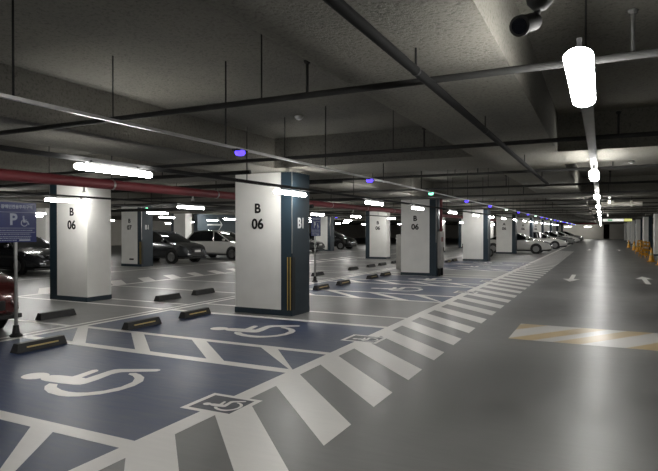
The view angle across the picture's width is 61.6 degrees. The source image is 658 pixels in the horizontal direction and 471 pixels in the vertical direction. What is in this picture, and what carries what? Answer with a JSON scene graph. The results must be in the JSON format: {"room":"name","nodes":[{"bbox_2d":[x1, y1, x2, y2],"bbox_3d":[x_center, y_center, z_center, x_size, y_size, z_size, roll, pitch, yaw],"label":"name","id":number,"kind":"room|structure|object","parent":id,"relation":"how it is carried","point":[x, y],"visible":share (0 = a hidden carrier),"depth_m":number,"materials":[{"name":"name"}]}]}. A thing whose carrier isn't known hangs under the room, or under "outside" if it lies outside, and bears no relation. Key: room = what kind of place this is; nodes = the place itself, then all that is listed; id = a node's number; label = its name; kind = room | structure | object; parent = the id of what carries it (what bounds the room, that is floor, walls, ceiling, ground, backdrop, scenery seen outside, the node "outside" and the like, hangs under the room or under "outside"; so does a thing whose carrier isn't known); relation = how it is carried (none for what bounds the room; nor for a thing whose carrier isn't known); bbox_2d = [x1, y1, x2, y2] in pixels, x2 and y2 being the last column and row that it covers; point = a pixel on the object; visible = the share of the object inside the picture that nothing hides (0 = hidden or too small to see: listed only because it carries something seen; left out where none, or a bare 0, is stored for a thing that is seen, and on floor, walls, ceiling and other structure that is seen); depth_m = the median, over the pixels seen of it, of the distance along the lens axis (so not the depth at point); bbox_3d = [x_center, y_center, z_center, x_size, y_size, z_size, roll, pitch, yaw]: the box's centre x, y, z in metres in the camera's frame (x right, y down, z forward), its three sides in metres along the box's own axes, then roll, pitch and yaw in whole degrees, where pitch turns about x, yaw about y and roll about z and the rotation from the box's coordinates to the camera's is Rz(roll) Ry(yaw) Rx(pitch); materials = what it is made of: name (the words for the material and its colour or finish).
{"room":"parking garage","nodes":[
{"label":"parking garage","id":0,"kind":"room"},
{"bbox_2d":[147,211,167,213],"bbox_3d":[-6.458,-0.871,20.800,0.075,0.114,1.080,0,1,26],"label":"lamp","id":1,"kind":"object","parent":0,"point":[150,212],"visible":0.99,"depth_m":20.72,"materials":[{"name":"white plastic"}]},
{"bbox_2d":[147,212,167,213],"bbox_3d":[-6.458,-0.848,20.800,0.075,0.068,1.080,0,1,26],"label":"diffuser","id":2,"kind":"object","parent":1,"relation":"attached to","point":[147,212],"depth_m":20.75,"materials":[{"name":"white plastic"}]},
{"bbox_2d":[194,214,234,232],"bbox_3d":[-6.868,-0.132,40.749,0.312,2.690,9.000,0,1,26],"label":"wall","id":3,"kind":"structure","parent":0,"point":[200,220],"depth_m":38.15,"materials":[{"name":"blue paint"}]},
{"bbox_2d":[111,220,365,245],"bbox_3d":[-16.155,-0.680,71.536,0.300,3.200,142.000,0,1,26],"label":"wall","id":4,"kind":"structure","parent":0,"point":[351,231],"depth_m":65.69,"materials":[{"name":"paint"}]},
{"bbox_2d":[0,238,657,470],"bbox_3d":[8.639,1.184,59.315,55.000,0.305,142.000,0,1,26],"label":"floor","id":5,"kind":"structure","parent":0,"point":[523,360],"depth_m":6.29,"materials":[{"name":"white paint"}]},
{"bbox_2d":[0,273,21,328],"bbox_3d":[-6.991,0.730,8.839,4.283,1.651,1.870,0,1,26],"label":"car","id":6,"kind":"object","parent":5,"relation":"on","point":[6,281],"visible":0.95,"depth_m":8.43,"materials":[{"name":"red paint"}]},
{"bbox_2d":[0,301,4,310],"bbox_3d":[-5.127,1.060,7.923,0.107,0.149,0.941,0,1,26],"label":"grille","id":7,"kind":"object","parent":6,"relation":"attached to","point":[2,303],"depth_m":8.28,"materials":[{"name":"black plastic"}]},
{"bbox_2d":[0,202,35,336],"bbox_3d":[-4.725,0.511,8.326,0.180,2.019,0.629,0,1,26],"label":"parking sign","id":8,"kind":"object","parent":5,"relation":"on","point":[17,219],"visible":1,"depth_m":8.31,"materials":[{"name":"metal"}]},
{"bbox_2d":[0,212,34,240],"bbox_3d":[-4.688,-0.135,8.302,0.001,0.433,0.580,0,1,26],"label":"print","id":9,"kind":"object","parent":8,"relation":"attached to","point":[14,226],"depth_m":8.31},
{"bbox_2d":[0,236,49,274],"bbox_3d":[-11.962,0.679,21.134,4.705,1.515,1.974,0,1,26],"label":"car","id":10,"kind":"object","parent":5,"relation":"on","point":[31,256],"visible":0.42,"depth_m":19.89,"materials":[{"name":"grey paint"}]},
{"bbox_2d":[10,335,66,353],"bbox_3d":[-3.925,1.468,7.494,0.157,0.119,0.747,0,1,26],"label":"wheel stop","id":11,"kind":"object","parent":5,"relation":"on","point":[27,346],"visible":1,"depth_m":7.41,"materials":[{"name":"black rubber"}]},
{"bbox_2d":[36,208,49,241],"bbox_3d":[-14.259,-0.007,27.597,1.216,2.689,0.687,0,1,26],"label":"concrete pillar","id":12,"kind":"structure","parent":5,"relation":"on","point":[42,223],"depth_m":27.16,"materials":[{"name":"white paint"}]},
{"bbox_2d":[35,308,76,319],"bbox_3d":[-5.012,1.443,10.149,0.157,0.119,0.747,0,1,26],"label":"wheel stop","id":13,"kind":"object","parent":5,"relation":"on","point":[65,312],"visible":1,"depth_m":10.06,"materials":[{"name":"black rubber"}]},
{"bbox_2d":[49,185,111,301],"bbox_3d":[-5.775,0.134,12.838,1.236,2.689,0.687,0,1,26],"label":"concrete pillar","id":14,"kind":"structure","parent":5,"relation":"on","point":[80,233],"depth_m":12.54,"materials":[{"name":"white paint"}]},
{"bbox_2d":[121,206,152,266],"bbox_3d":[-8.632,0.020,24.815,1.230,2.689,0.696,0,1,26],"label":"concrete pillar","id":15,"kind":"structure","parent":5,"relation":"on","point":[136,227],"depth_m":24.52,"materials":[{"name":"white paint"}]},
{"bbox_2d":[121,316,161,330],"bbox_3d":[-3.102,1.452,9.162,0.157,0.119,0.747,0,1,26],"label":"wheel stop","id":16,"kind":"object","parent":5,"relation":"on","point":[150,321],"visible":1,"depth_m":9.06,"materials":[{"name":"black rubber"}]},
{"bbox_2d":[154,293,180,300],"bbox_3d":[-3.724,1.418,12.758,0.157,0.119,0.747,0,1,26],"label":"wheel stop","id":17,"kind":"object","parent":5,"relation":"on","point":[172,295],"visible":1,"depth_m":12.67,"materials":[{"name":"black rubber"}]},
{"bbox_2d":[153,230,206,263],"bbox_3d":[-8.273,0.551,27.682,4.283,1.651,1.870,0,1,26],"label":"car","id":18,"kind":"object","parent":5,"relation":"on","point":[171,246],"visible":0.66,"depth_m":26.72,"materials":[{"name":"grey paint"}]},
{"bbox_2d":[191,252,203,255],"bbox_3d":[-6.409,0.881,26.765,0.107,0.149,0.941,0,1,26],"label":"grille","id":19,"kind":"object","parent":18,"relation":"attached to","point":[192,253],"depth_m":26.73,"materials":[{"name":"black plastic"}]},
{"bbox_2d":[171,214,191,238],"bbox_3d":[-9.788,-0.093,36.653,1.216,2.689,0.687,0,1,26],"label":"concrete pillar","id":20,"kind":"structure","parent":5,"relation":"on","point":[181,224],"depth_m":36.33,"materials":[{"name":"white paint"}]},
{"bbox_2d":[179,307,210,318],"bbox_3d":[-2.499,1.442,10.314,0.157,0.119,0.747,0,1,26],"label":"wheel stop","id":21,"kind":"object","parent":5,"relation":"on","point":[205,310],"visible":1,"depth_m":10.21,"materials":[{"name":"black rubber"}]},
{"bbox_2d":[191,288,214,294],"bbox_3d":[-3.162,1.407,13.897,0.157,0.119,0.747,0,1,26],"label":"wheel stop","id":22,"kind":"object","parent":5,"relation":"on","point":[206,290],"visible":1,"depth_m":13.80,"materials":[{"name":"black rubber"}]},
{"bbox_2d":[187,230,234,259],"bbox_3d":[-6.011,0.517,31.249,4.283,1.651,1.870,0,1,26],"label":"car","id":23,"kind":"object","parent":5,"relation":"on","point":[215,242],"visible":0.44,"depth_m":30.58,"materials":[{"name":"white paint"}]},
{"bbox_2d":[235,172,309,315],"bbox_3d":[-1.114,0.153,10.822,1.300,2.689,0.696,0,1,26],"label":"concrete pillar","id":24,"kind":"structure","parent":5,"relation":"on","point":[272,229],"depth_m":10.52,"materials":[{"name":"white paint"}]},
{"bbox_2d":[311,217,320,281],"bbox_3d":[-0.437,0.427,17.171,0.180,2.019,0.629,0,1,26],"label":"parking sign","id":25,"kind":"object","parent":5,"relation":"on","point":[315,221],"visible":1,"depth_m":17.15,"materials":[{"name":"metal"}]},
{"bbox_2d":[309,238,324,251],"bbox_3d":[-2.695,0.491,40.925,4.705,1.515,1.974,0,1,26],"label":"car","id":26,"kind":"object","parent":5,"relation":"on","point":[319,245],"visible":0.19,"depth_m":39.73,"materials":[{"name":"grey paint"}]},
{"bbox_2d":[311,271,323,275],"bbox_3d":[-0.396,1.354,19.502,0.157,0.119,0.747,0,1,26],"label":"wheel stop","id":27,"kind":"object","parent":5,"relation":"on","point":[321,272],"visible":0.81,"depth_m":19.42,"materials":[{"name":"black rubber"}]},
{"bbox_2d":[313,284,329,289],"bbox_3d":[-0.207,1.397,15.026,0.157,0.119,0.747,0,1,26],"label":"wheel stop","id":28,"kind":"object","parent":5,"relation":"on","point":[321,286],"visible":1,"depth_m":14.88,"materials":[{"name":"black rubber"}]},
{"bbox_2d":[316,216,333,250],"bbox_3d":[-0.318,-0.154,43.130,1.266,2.689,0.687,0,1,26],"label":"concrete pillar","id":29,"kind":"structure","parent":5,"relation":"on","point":[327,223],"depth_m":42.75,"materials":[{"name":"white paint"}]},
{"bbox_2d":[309,231,356,249],"bbox_3d":[0.213,0.365,47.246,4.283,1.651,1.870,0,1,26],"label":"car","id":30,"kind":"object","parent":5,"relation":"on","point":[341,241],"visible":0.47,"depth_m":46.09,"materials":[{"name":"black paint"}]},
{"bbox_2d":[336,279,350,285],"bbox_3d":[0.426,1.385,16.308,0.157,0.119,0.747,0,1,26],"label":"wheel stop","id":31,"kind":"object","parent":5,"relation":"on","point":[347,281],"visible":1,"depth_m":16.19,"materials":[{"name":"black rubber"}]},
{"bbox_2d":[366,274,378,278],"bbox_3d":[1.444,1.365,18.371,0.157,0.119,0.747,0,1,26],"label":"wheel stop","id":32,"kind":"object","parent":5,"relation":"on","point":[372,276],"visible":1,"depth_m":18.22,"materials":[{"name":"black rubber"}]},
{"bbox_2d":[366,211,389,258],"bbox_3d":[2.771,-0.041,31.235,1.236,2.689,0.687,0,1,26],"label":"concrete pillar","id":33,"kind":"structure","parent":5,"relation":"on","point":[377,227],"depth_m":30.93,"materials":[{"name":"white paint"}]},
{"bbox_2d":[396,235,400,268],"bbox_3d":[3.078,0.675,22.681,0.550,1.420,0.412,0,1,26],"label":"cabinet","id":34,"kind":"object","parent":5,"relation":"on","point":[398,237],"visible":0.44,"depth_m":22.57,"materials":[{"name":"silver metal"}]},
{"bbox_2d":[401,199,440,275],"bbox_3d":[3.295,0.068,19.758,1.296,2.689,0.687,0,1,26],"label":"concrete pillar","id":35,"kind":"structure","parent":5,"relation":"on","point":[419,228],"depth_m":19.44,"materials":[{"name":"white paint"}]},
{"bbox_2d":[437,231,443,275],"bbox_3d":[3.952,0.635,19.479,0.130,1.560,0.500,0,1,26],"label":"fire extinguisher cabinet","id":36,"kind":"object","parent":35,"relation":"attached to","point":[440,234],"visible":0.99,"depth_m":19.28,"materials":[{"name":"silver metal"}]},
{"bbox_2d":[439,199,442,230],"bbox_3d":[3.952,-0.710,19.466,0.132,1.130,0.129,0,1,26],"label":"riser pipe","id":37,"kind":"object","parent":35,"relation":"attached to","point":[441,200],"visible":0.94,"depth_m":19.42,"materials":[{"name":"metal"}]},
{"bbox_2d":[442,217,444,251],"bbox_3d":[7.804,-0.128,40.348,1.236,2.689,0.687,0,1,26],"label":"concrete pillar","id":38,"kind":"structure","parent":5,"relation":"on","point":[443,218],"depth_m":40.19,"materials":[{"name":"white paint"}]},
{"bbox_2d":[459,219,462,247],"bbox_3d":[12.319,-0.215,49.494,1.236,2.689,0.687,0,1,26],"label":"concrete pillar","id":39,"kind":"structure","parent":5,"relation":"on","point":[460,224],"depth_m":49.38,"materials":[{"name":"white paint"}]},
{"bbox_2d":[463,209,489,260],"bbox_3d":[7.737,-0.019,28.940,1.296,2.689,0.687,0,1,26],"label":"concrete pillar","id":40,"kind":"structure","parent":5,"relation":"on","point":[476,229],"depth_m":28.64,"materials":[{"name":"white paint"}]},
{"bbox_2d":[490,221,493,237],"bbox_3d":[16.833,-0.302,58.640,1.236,2.689,0.687,0,1,26],"label":"concrete pillar","id":41,"kind":"structure","parent":5,"relation":"on","point":[491,222],"depth_m":58.13,"materials":[{"name":"white paint"}]},
{"bbox_2d":[496,214,516,253],"bbox_3d":[12.252,-0.106,38.086,1.296,2.689,0.687,0,1,26],"label":"concrete pillar","id":42,"kind":"structure","parent":5,"relation":"on","point":[506,229],"depth_m":37.79,"materials":[{"name":"white paint"}]},
{"bbox_2d":[490,232,552,253],"bbox_3d":[13.280,0.508,39.062,4.705,1.515,1.974,0,1,26],"label":"car","id":43,"kind":"object","parent":5,"relation":"on","point":[524,242],"visible":0.63,"depth_m":37.95,"materials":[{"name":"white paint"}]},
{"bbox_2d":[517,218,532,237],"bbox_3d":[16.767,-0.193,47.232,1.296,2.689,0.687,0,1,26],"label":"concrete pillar","id":44,"kind":"structure","parent":5,"relation":"on","point":[526,228],"depth_m":46.88,"materials":[{"name":"white paint"}]},
{"bbox_2d":[533,219,543,232],"bbox_3d":[21.281,-0.280,56.378,1.296,2.689,0.687,0,1,26],"label":"concrete pillar","id":45,"kind":"structure","parent":5,"relation":"on","point":[537,227],"depth_m":56.01,"materials":[{"name":"white paint"}]},
{"bbox_2d":[544,221,551,231],"bbox_3d":[25.796,-0.367,65.524,1.296,2.689,0.687,0,1,26],"label":"concrete pillar","id":46,"kind":"structure","parent":5,"relation":"on","point":[547,227],"depth_m":65.10,"materials":[{"name":"white paint"}]},
{"bbox_2d":[533,232,567,248],"bbox_3d":[18.420,0.419,48.458,4.705,1.515,1.974,0,1,26],"label":"car","id":47,"kind":"object","parent":5,"relation":"on","point":[557,243],"visible":0.41,"depth_m":47.26,"materials":[{"name":"white paint"}]},
{"bbox_2d":[552,222,557,231],"bbox_3d":[30.310,-0.454,74.670,1.296,2.689,0.687,0,1,26],"label":"concrete pillar","id":48,"kind":"structure","parent":5,"relation":"on","point":[554,227],"depth_m":74.22,"materials":[{"name":"white paint"}]},
{"bbox_2d":[544,231,574,243],"bbox_3d":[23.069,0.333,57.537,4.705,1.515,1.974,0,1,26],"label":"car","id":49,"kind":"object","parent":5,"relation":"on","point":[570,240],"visible":0.21,"depth_m":56.38,"materials":[{"name":"silver metal"}]},
{"bbox_2d":[553,231,579,241],"bbox_3d":[27.674,0.247,66.528,4.705,1.515,1.974,0,1,26],"label":"car","id":50,"kind":"object","parent":5,"relation":"on","point":[577,239],"visible":0.17,"depth_m":65.39,"materials":[{"name":"white paint"}]},
{"bbox_2d":[559,231,583,240],"bbox_3d":[32.632,0.154,76.347,4.705,1.515,1.974,0,1,26],"label":"car","id":51,"kind":"object","parent":5,"relation":"on","point":[565,232],"visible":0.26,"depth_m":75.18,"materials":[{"name":"silver metal"}]},
{"bbox_2d":[624,223,626,240],"bbox_3d":[43.432,-0.511,80.578,0.618,2.690,0.716,0,1,26],"label":"concrete pillar","id":52,"kind":"structure","parent":5,"relation":"on","point":[625,224],"depth_m":80.33,"materials":[{"name":"white paint"}]},
{"bbox_2d":[627,222,630,242],"bbox_3d":[38.917,-0.424,71.432,0.618,2.690,0.716,0,1,26],"label":"concrete pillar","id":53,"kind":"structure","parent":5,"relation":"on","point":[628,223],"depth_m":71.14,"materials":[{"name":"white paint"}]},
{"bbox_2d":[631,221,635,244],"bbox_3d":[34.402,-0.337,62.286,0.618,2.690,0.716,0,1,26],"label":"concrete pillar","id":54,"kind":"structure","parent":5,"relation":"on","point":[633,223],"depth_m":62.00,"materials":[{"name":"white paint"}]},
{"bbox_2d":[636,219,642,246],"bbox_3d":[29.888,-0.250,53.140,0.618,2.690,0.716,0,1,26],"label":"concrete pillar","id":55,"kind":"structure","parent":5,"relation":"on","point":[639,222],"depth_m":52.84,"materials":[{"name":"white paint"}]},
{"bbox_2d":[639,241,647,253],"bbox_3d":[19.147,0.808,33.605,0.415,0.956,0.427,0,1,9],"label":"barricade","id":56,"kind":"object","parent":5,"relation":"on","point":[640,241],"visible":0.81,"depth_m":33.56,"materials":[{"name":"orange plastic"}]},
{"bbox_2d":[641,242,650,257],"bbox_3d":[18.085,0.829,31.453,0.415,0.956,0.427,0,1,-2],"label":"barricade","id":57,"kind":"object","parent":5,"relation":"on","point":[644,246],"visible":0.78,"depth_m":31.38,"materials":[{"name":"orange plastic"}]},
{"bbox_2d":[643,217,651,249],"bbox_3d":[25.373,-0.163,43.994,0.618,2.690,0.716,0,1,26],"label":"concrete pillar","id":58,"kind":"structure","parent":5,"relation":"on","point":[647,221],"depth_m":43.68,"materials":[{"name":"white paint"}]},
{"bbox_2d":[647,248,655,261],"bbox_3d":[16.341,0.979,27.965,0.380,0.710,0.380,0,1,26],"label":"traffic cone","id":59,"kind":"object","parent":5,"relation":"on","point":[651,255],"visible":0.98,"depth_m":27.89,"materials":[{"name":"orange plastic"}]},
{"bbox_2d":[653,214,657,255],"bbox_3d":[20.859,-0.076,34.848,0.618,2.690,0.716,0,1,26],"label":"concrete pillar","id":60,"kind":"structure","parent":5,"relation":"on","point":[655,224],"depth_m":34.64,"materials":[{"name":"white paint"}]},
{"bbox_2d":[0,0,657,224],"bbox_3d":[8.639,-2.058,59.284,55.000,0.810,142.000,0,1,26],"label":"ceiling","id":61,"kind":"structure","parent":0,"point":[168,54],"depth_m":5.80,"materials":[{"name":"grey concrete"}]},
{"bbox_2d":[0,170,250,187],"bbox_3d":[-6.679,-1.119,11.762,12.000,0.165,0.069,0,1,26],"label":"pipe","id":62,"kind":"object","parent":61,"relation":"hanging from","point":[242,172],"visible":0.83,"depth_m":9.96,"materials":[{"name":"metal"}]},
{"bbox_2d":[0,180,342,196],"bbox_3d":[-5.303,-1.140,13.647,12.400,0.160,0.059,0,1,26],"label":"pipe","id":63,"kind":"object","parent":61,"relation":"hanging from","point":[335,181],"visible":0.51,"depth_m":12.33,"materials":[{"name":"metal"}]},
{"bbox_2d":[0,194,392,219],"bbox_3d":[-3.501,-1.508,28.479,0.080,0.735,40.000,0,1,26],"label":"cable tray","id":64,"kind":"object","parent":61,"relation":"hanging from","point":[161,194],"visible":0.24,"depth_m":20.91,"materials":[{"name":"metal"}]},
{"bbox_2d":[111,204,313,211],"bbox_3d":[-5.008,-1.009,17.183,10.200,0.489,0.099,0,1,26],"label":"pipe","id":65,"kind":"object","parent":61,"relation":"hanging from","point":[310,205],"visible":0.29,"depth_m":17.07,"materials":[{"name":"metal"}]},
{"bbox_2d":[113,197,366,206],"bbox_3d":[-3.724,-1.197,19.670,10.900,0.159,0.099,0,1,26],"label":"pipe","id":66,"kind":"object","parent":61,"relation":"hanging from","point":[312,199],"visible":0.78,"depth_m":19.75,"materials":[{"name":"metal"}]},
{"bbox_2d":[0,156,495,220],"bbox_3d":[9.274,-1.471,36.672,0.188,0.955,86.000,0,1,26],"label":"pipe","id":67,"kind":"object","parent":61,"relation":"hanging from","point":[5,174],"visible":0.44,"depth_m":10.24,"materials":[{"name":"red metal"}]},
{"bbox_2d":[0,191,495,223],"bbox_3d":[3.797,-1.442,30.454,0.050,0.905,70.000,0,1,26],"label":"pipe","id":68,"kind":"object","parent":61,"relation":"hanging from","point":[10,192],"visible":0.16,"depth_m":13.11,"materials":[{"name":"metal"}]},
{"bbox_2d":[44,196,89,202],"bbox_3d":[-5.498,-0.753,11.629,0.075,0.114,1.080,0,1,26],"label":"lamp","id":69,"kind":"object","parent":68,"relation":"hanging from","point":[52,199],"visible":1,"depth_m":11.56,"materials":[{"name":"white plastic"}]},
{"bbox_2d":[177,204,204,208],"bbox_3d":[-3.772,-0.787,15.126,0.075,0.114,1.080,0,1,26],"label":"lamp","id":70,"kind":"object","parent":68,"relation":"hanging from","point":[183,205],"visible":1,"depth_m":15.06,"materials":[{"name":"white plastic"}]},
{"bbox_2d":[177,206,204,208],"bbox_3d":[-3.772,-0.764,15.126,0.075,0.068,1.080,0,1,26],"label":"diffuser","id":71,"kind":"object","parent":70,"relation":"attached to","point":[185,207],"depth_m":15.09,"materials":[{"name":"white plastic"}]},
{"bbox_2d":[0,127,559,224],"bbox_3d":[11.522,-1.495,34.447,0.060,0.875,84.000,0,1,26],"label":"rail","id":72,"kind":"object","parent":61,"relation":"hanging from","point":[2,147],"visible":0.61,"depth_m":7.30,"materials":[{"name":"metal"}]},
{"bbox_2d":[74,160,152,177],"bbox_3d":[-2.366,-0.741,6.135,0.075,0.114,1.080,0,1,26],"label":"lamp","id":73,"kind":"object","parent":72,"relation":"hanging from","point":[89,166],"visible":1,"depth_m":6.05,"materials":[{"name":"white plastic"}]},
{"bbox_2d":[274,188,306,196],"bbox_3d":[-0.672,-0.766,9.748,0.075,0.114,1.080,0,1,26],"label":"lamp","id":74,"kind":"object","parent":72,"relation":"hanging from","point":[300,193],"visible":1,"depth_m":9.69,"materials":[{"name":"white plastic"}]},
{"bbox_2d":[365,199,382,205],"bbox_3d":[1.099,-0.800,13.335,0.075,0.114,1.080,0,1,26],"label":"lamp","id":75,"kind":"object","parent":72,"relation":"hanging from","point":[369,201],"visible":1,"depth_m":13.24,"materials":[{"name":"white plastic"}]},
{"bbox_2d":[412,205,423,209],"bbox_3d":[2.656,-0.830,16.491,0.075,0.114,1.080,0,1,26],"label":"lamp","id":76,"kind":"object","parent":72,"relation":"hanging from","point":[414,206],"visible":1,"depth_m":16.40,"materials":[{"name":"white plastic"}]},
{"bbox_2d":[0,0,571,223],"bbox_3d":[16.596,-1.586,40.863,0.080,0.815,96.000,0,1,26],"label":"cable tray","id":77,"kind":"object","parent":61,"relation":"hanging from","point":[13,97],"visible":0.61,"depth_m":4.53,"materials":[{"name":"metal"}]},
{"bbox_2d":[232,148,247,155],"bbox_3d":[-0.878,-0.816,5.444,0.106,0.060,0.180,0,1,26],"label":"indicator","id":78,"kind":"object","parent":77,"relation":"hanging from","point":[239,152],"visible":1,"depth_m":5.40,"materials":[{"name":"blue plastic"}]},
{"bbox_2d":[0,8,657,134],"bbox_3d":[-2.182,-1.349,5.168,25.500,0.607,0.057,0,1,26],"label":"pipe","id":79,"kind":"object","parent":61,"relation":"hanging from","point":[647,53],"visible":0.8,"depth_m":3.99,"materials":[{"name":"metal"}]},
{"bbox_2d":[0,162,657,194],"bbox_3d":[0.659,-1.403,10.925,25.500,0.607,0.057,0,1,26],"label":"pipe","id":80,"kind":"object","parent":61,"relation":"hanging from","point":[647,165],"visible":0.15,"depth_m":9.92,"materials":[{"name":"metal"}]},
{"bbox_2d":[49,110,657,174],"bbox_3d":[-0.824,-1.374,7.921,25.500,0.609,0.057,0,1,26],"label":"pipe","id":81,"kind":"object","parent":61,"relation":"hanging from","point":[651,133],"visible":0.76,"depth_m":6.94,"materials":[{"name":"metal"}]},
{"bbox_2d":[111,171,657,200],"bbox_3d":[2.120,-1.431,13.884,25.500,0.609,0.057,0,1,26],"label":"pipe","id":82,"kind":"object","parent":61,"relation":"hanging from","point":[651,181],"visible":0.6,"depth_m":13.15,"materials":[{"name":"metal"}]},
{"bbox_2d":[192,177,657,201],"bbox_3d":[3.536,-1.459,16.753,25.500,0.607,0.057,0,1,26],"label":"pipe","id":83,"kind":"object","parent":61,"relation":"hanging from","point":[608,191],"visible":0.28,"depth_m":15.75,"materials":[{"name":"metal"}]},
{"bbox_2d":[323,0,548,184],"bbox_3d":[-0.189,-1.025,1.868,0.060,0.169,21.200,0,1,26],"label":"conduit","id":84,"kind":"object","parent":61,"relation":"hanging from","point":[341,7],"visible":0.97,"depth_m":3.16,"materials":[{"name":"metal"}]},
{"bbox_2d":[309,197,657,209],"bbox_3d":[6.634,-1.518,23.030,25.500,0.607,0.057,0,1,26],"label":"pipe","id":85,"kind":"object","parent":61,"relation":"hanging from","point":[606,197],"visible":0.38,"depth_m":22.56,"materials":[{"name":"metal"}]},
{"bbox_2d":[317,201,657,211],"bbox_3d":[8.139,-1.546,26.079,25.500,0.609,0.057,0,1,26],"label":"pipe","id":86,"kind":"object","parent":61,"relation":"hanging from","point":[605,201],"visible":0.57,"depth_m":25.45,"materials":[{"name":"metal"}]},
{"bbox_2d":[322,208,657,213],"bbox_3d":[9.644,-1.576,29.128,25.500,0.607,0.057,0,1,26],"label":"pipe","id":87,"kind":"object","parent":61,"relation":"hanging from","point":[642,208],"visible":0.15,"depth_m":28.11,"materials":[{"name":"metal"}]},
{"bbox_2d":[326,207,657,215],"bbox_3d":[11.238,-1.606,32.356,25.500,0.609,0.057,0,1,26],"label":"pipe","id":88,"kind":"object","parent":61,"relation":"hanging from","point":[647,207],"visible":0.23,"depth_m":31.51,"materials":[{"name":"metal"}]},
{"bbox_2d":[351,197,657,204],"bbox_3d":[5.174,-1.489,20.071,25.500,0.609,0.057,0,1,26],"label":"pipe","id":89,"kind":"object","parent":61,"relation":"hanging from","point":[524,200],"visible":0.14,"depth_m":19.07,"materials":[{"name":"metal"}]},
{"bbox_2d":[361,210,657,216],"bbox_3d":[13.274,-1.646,36.480,25.500,0.607,0.057,0,1,26],"label":"pipe","id":90,"kind":"object","parent":61,"relation":"hanging from","point":[604,210],"visible":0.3,"depth_m":35.24,"materials":[{"name":"metal"}]},
{"bbox_2d":[391,215,634,217],"bbox_3d":[15.000,-1.679,39.977,25.500,0.609,0.057,0,1,26],"label":"pipe","id":91,"kind":"object","parent":61,"relation":"hanging from","point":[565,215],"visible":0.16,"depth_m":38.57,"materials":[{"name":"metal"}]},
{"bbox_2d":[454,219,601,220],"bbox_3d":[21.860,-1.812,53.876,25.500,0.607,0.057,0,1,26],"label":"pipe","id":92,"kind":"object","parent":61,"relation":"hanging from","point":[561,219],"visible":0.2,"depth_m":52.87,"materials":[{"name":"metal"}]},
{"bbox_2d":[509,0,552,36],"bbox_3d":[0.868,-1.227,2.338,0.135,0.790,0.202,1,1,44],"label":"camera","id":93,"kind":"object","parent":61,"relation":"hanging from","point":[520,25],"visible":1,"depth_m":2.32,"materials":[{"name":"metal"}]},
{"bbox_2d":[509,14,531,36],"bbox_3d":[0.801,-0.877,2.307,0.085,0.090,0.060,0,1,42],"label":"lens","id":94,"kind":"object","parent":93,"relation":"attached to","point":[520,25],"depth_m":2.29,"materials":[{"name":"black glass"}]},
{"bbox_2d":[445,217,622,219],"bbox_3d":[19.647,-1.768,49.392,25.500,0.609,0.057,0,1,26],"label":"pipe","id":95,"kind":"object","parent":61,"relation":"hanging from","point":[603,217],"visible":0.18,"depth_m":48.13,"materials":[{"name":"metal"}]},
{"bbox_2d":[445,214,653,218],"bbox_3d":[16.991,-1.718,44.013,25.500,0.607,0.057,0,1,26],"label":"pipe","id":96,"kind":"object","parent":61,"relation":"hanging from","point":[634,214],"visible":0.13,"depth_m":43.40,"materials":[{"name":"metal"}]},
{"bbox_2d":[558,223,596,224],"bbox_3d":[33.300,-1.726,81.687,11.400,0.217,0.217,0,1,26],"label":"pipe","id":97,"kind":"object","parent":61,"relation":"hanging from","point":[558,223],"visible":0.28,"depth_m":80.43,"materials":[{"name":"red metal"}]},
{"bbox_2d":[581,0,600,218],"bbox_3d":[24.541,-1.742,49.932,0.085,0.675,104.700,0,1,26],"label":"rail","id":98,"kind":"object","parent":61,"relation":"hanging from","point":[587,112],"visible":0.41,"depth_m":5.20,"materials":[{"name":"metal"}]},
{"bbox_2d":[563,37,595,106],"bbox_3d":[1.362,-0.875,2.977,0.130,0.167,1.120,0,1,26],"label":"lamp","id":99,"kind":"object","parent":98,"relation":"hanging from","point":[578,61],"visible":1,"depth_m":2.73,"materials":[{"name":"white plastic"}]},
{"bbox_2d":[589,164,598,180],"bbox_3d":[3.894,-0.924,8.106,0.130,0.167,1.120,0,1,26],"label":"lamp","id":100,"kind":"object","parent":98,"relation":"hanging from","point":[593,174],"visible":1,"depth_m":7.78,"materials":[{"name":"white plastic"}]},
{"bbox_2d":[589,170,598,180],"bbox_3d":[3.894,-0.877,8.107,0.130,0.073,1.120,0,1,26],"label":"diffuser","id":101,"kind":"object","parent":100,"relation":"attached to","point":[593,174],"depth_m":7.74,"materials":[{"name":"white plastic"}]},
{"bbox_2d":[602,218,631,221],"bbox_3d":[18.973,-1.430,36.337,1.750,1.030,0.095,0,1,26],"label":"direction sign","id":102,"kind":"object","parent":61,"relation":"hanging from","point":[623,219],"visible":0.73,"depth_m":36.27,"materials":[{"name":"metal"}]},
{"bbox_2d":[601,196,642,206],"bbox_3d":[10.391,-1.404,19.616,1.300,0.765,0.190,0,1,26],"label":"ventilation duct","id":103,"kind":"object","parent":61,"relation":"hanging from","point":[632,203],"visible":0.77,"depth_m":19.55,"materials":[{"name":"metal"}]},
{"bbox_2d":[390,224,603,238],"bbox_3d":[29.170,-0.796,110.667,46.350,2.690,0.300,0,1,26],"label":"wall","id":104,"kind":"structure","parent":0,"point":[595,231],"depth_m":102.47,"materials":[{"name":"paint"}]},
{"bbox_2d":[604,225,608,237],"bbox_3d":[40.130,-1.170,123.097,55.000,3.200,0.300,0,1,26],"label":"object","id":105,"kind":"structure","parent":0,"point":[606,227],"depth_m":114.37,"materials":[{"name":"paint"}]},
{"bbox_2d":[609,224,652,238],"bbox_3d":[54.256,-0.679,98.285,7.700,2.690,0.300,0,1,26],"label":"wall","id":106,"kind":"structure","parent":0,"point":[616,231],"depth_m":99.32,"materials":[{"name":"paint"}]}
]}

